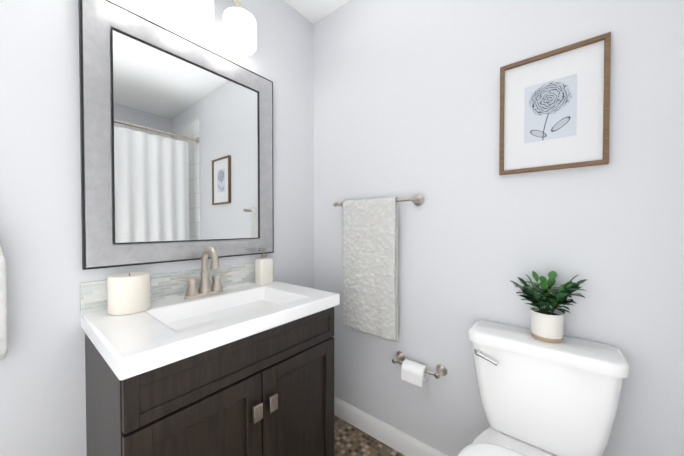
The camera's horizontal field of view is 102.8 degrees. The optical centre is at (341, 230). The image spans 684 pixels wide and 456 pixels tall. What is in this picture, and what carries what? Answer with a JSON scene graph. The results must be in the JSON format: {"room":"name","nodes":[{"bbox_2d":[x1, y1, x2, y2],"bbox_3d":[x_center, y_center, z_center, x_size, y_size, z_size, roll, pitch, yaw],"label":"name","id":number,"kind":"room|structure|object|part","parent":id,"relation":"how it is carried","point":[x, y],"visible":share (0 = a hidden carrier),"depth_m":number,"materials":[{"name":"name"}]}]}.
{"room":"bathroom","nodes":[
{"label":"bathroom","id":0,"kind":"room"},
{"bbox_2d":[0,0,313,455],"bbox_3d":[-0.702,-0.093,1.208,0.100,2.440,1.724,1,1,39],"label":"wall","id":1,"kind":"structure","parent":0,"point":[42,391],"depth_m":0.88,"materials":[{"name":"white paint"}]},
{"bbox_2d":[0,245,7,359],"bbox_3d":[-1.024,0.052,0.680,0.068,0.633,0.235,1,1,39],"label":"towel","id":2,"kind":"object","parent":1,"relation":"attached to","point":[3,322],"visible":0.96,"depth_m":0.75,"materials":[{"name":"white fabric"}]},
{"bbox_2d":[78,0,273,269],"bbox_3d":[-0.623,-0.338,1.198,0.023,0.929,0.763,1,1,39],"label":"mirror","id":3,"kind":"object","parent":1,"relation":"attached to","point":[176,138],"visible":1,"depth_m":1.09,"materials":[{"name":"silver metal"}]},
{"bbox_3d":[-0.628,-0.338,1.203,0.007,0.759,0.593,1,1,39],"label":"glass","id":4,"kind":"part","parent":3,"relation":"part of","materials":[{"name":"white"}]},
{"bbox_2d":[223,0,256,55],"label":"sconce","id":5,"kind":"object","parent":1,"relation":"attached to","point":[239,31],"depth_m":1.19,"materials":[{"name":"white glass"}]},
{"bbox_2d":[284,0,349,23],"bbox_3d":[0.282,-1.350,0.385,2.640,0.100,1.724,1,1,39],"label":"ceiling","id":6,"kind":"structure","parent":0,"point":[313,11],"depth_m":1.61,"materials":[{"name":"white paint"}]},
{"bbox_2d":[334,415,404,455],"bbox_3d":[0.282,1.189,0.423,2.640,0.100,1.724,1,1,39],"label":"floor","id":7,"kind":"structure","parent":0,"point":[350,440],"depth_m":1.44,"materials":[{"name":"tile"}]},
{"bbox_2d":[81,246,339,455],"bbox_3d":[-0.442,0.598,1.055,0.502,1.064,0.760,1,1,39],"label":"bathroom vanity","id":8,"kind":"object","parent":7,"relation":"on","point":[216,368],"visible":0.98,"depth_m":0.86,"materials":[{"name":"brown wood"}]},
{"bbox_2d":[81,281,339,379],"bbox_3d":[-0.442,0.316,1.051,0.502,0.078,0.760,1,1,39],"label":"countertop","id":9,"kind":"structure","parent":8,"relation":"on","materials":[{"name":"white stone"}]},
{"bbox_2d":[107,272,150,314],"bbox_3d":[-0.738,0.213,0.949,0.118,0.130,0.118,1,1,39],"label":"candle","id":10,"kind":"object","parent":9,"relation":"on","point":[128,293],"visible":1,"depth_m":0.90,"materials":[{"name":"beige wax"}]},
{"bbox_2d":[80,263,254,314],"bbox_3d":[-0.634,0.224,1.206,0.010,0.105,0.760,1,1,39],"label":"backsplash","id":11,"kind":"structure","parent":9,"relation":"on","point":[93,296],"depth_m":1.11,"materials":[{"name":"tile"}]},
{"bbox_2d":[171,246,231,298],"bbox_3d":[-0.548,0.170,1.129,0.140,0.211,0.252,1,1,39],"label":"faucet","id":12,"kind":"object","parent":9,"relation":"on","point":[216,291],"depth_m":1.14,"materials":[{"name":"silver metal"}]},
{"bbox_2d":[255,248,272,284],"bbox_3d":[-0.396,0.180,1.388,0.052,0.182,0.076,1,1,39],"label":"soap dispenser","id":13,"kind":"object","parent":9,"relation":"on","point":[264,270],"visible":1,"depth_m":1.37,"materials":[{"name":"white ceramic"}]},
{"bbox_2d":[457,320,629,455],"bbox_3d":[0.507,0.755,0.740,0.428,0.760,0.714,1,1,39],"label":"toilet","id":14,"kind":"object","parent":7,"relation":"on","point":[541,398],"visible":1,"depth_m":0.88,"materials":[{"name":"white ceramic"}]},
{"bbox_3d":[0.513,0.450,0.973,0.081,0.034,0.029,1,1,39],"label":"lever","id":15,"kind":"part","parent":14,"relation":"part of","materials":[{"name":"silver metal"}]},
{"bbox_3d":[0.442,0.713,0.660,0.372,0.044,0.508,1,1,39],"label":"seat","id":16,"kind":"part","parent":14,"relation":"part of","materials":[{"name":"white plastic"}]},
{"bbox_2d":[511,271,585,342],"bbox_3d":[0.692,0.257,0.930,0.226,0.228,0.188,1,1,39],"label":"potted plant","id":17,"kind":"object","parent":14,"relation":"on","point":[547,324],"visible":1,"depth_m":0.91,"materials":[{"name":"green plant"}]},
{"bbox_3d":[0.678,0.390,0.944,0.428,0.038,0.173,1,1,39],"label":"tank lid","id":18,"kind":"part","parent":14,"relation":"part of","materials":[{"name":"white ceramic"}]},
{"bbox_2d":[314,0,683,455],"bbox_3d":[0.795,-0.090,1.033,2.640,2.440,0.100,1,1,39],"label":"wall","id":19,"kind":"structure","parent":0,"point":[406,98],"depth_m":1.14,"materials":[{"name":"white paint"}]},
{"bbox_2d":[333,194,423,340],"bbox_3d":[0.170,0.185,1.430,0.530,0.723,0.081,1,1,39],"label":"towel rail","id":20,"kind":"object","parent":19,"relation":"attached to","point":[370,266],"visible":1,"depth_m":1.40,"materials":[{"name":"white fabric"}]},
{"bbox_2d":[343,197,397,340],"bbox_3d":[0.140,0.192,1.428,0.334,0.714,0.044,1,1,39],"label":"towel","id":21,"kind":"object","parent":20,"relation":"hanging from","point":[370,226],"depth_m":1.40,"materials":[{"name":"fabric"}]},
{"bbox_2d":[334,397,447,455],"bbox_3d":[0.464,1.076,1.249,1.675,0.102,0.013,1,1,39],"label":"baseboard","id":22,"kind":"structure","parent":19,"relation":"attached to","point":[399,441],"depth_m":1.44,"materials":[{"name":"white wood"}]},
{"bbox_2d":[392,351,446,386],"bbox_3d":[0.347,0.656,1.282,0.261,0.082,0.097,1,1,39],"label":"toilet paper holder","id":23,"kind":"object","parent":19,"relation":"attached to","point":[412,372],"visible":1,"depth_m":1.25,"materials":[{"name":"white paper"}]},
{"bbox_2d":[499,32,610,174],"bbox_3d":[0.749,-0.430,0.985,0.312,0.421,0.022,1,1,39],"label":"framed art","id":24,"kind":"object","parent":19,"relation":"attached to","point":[555,109],"visible":1,"depth_m":0.97,"materials":[{"name":"white paper"}]}
]}

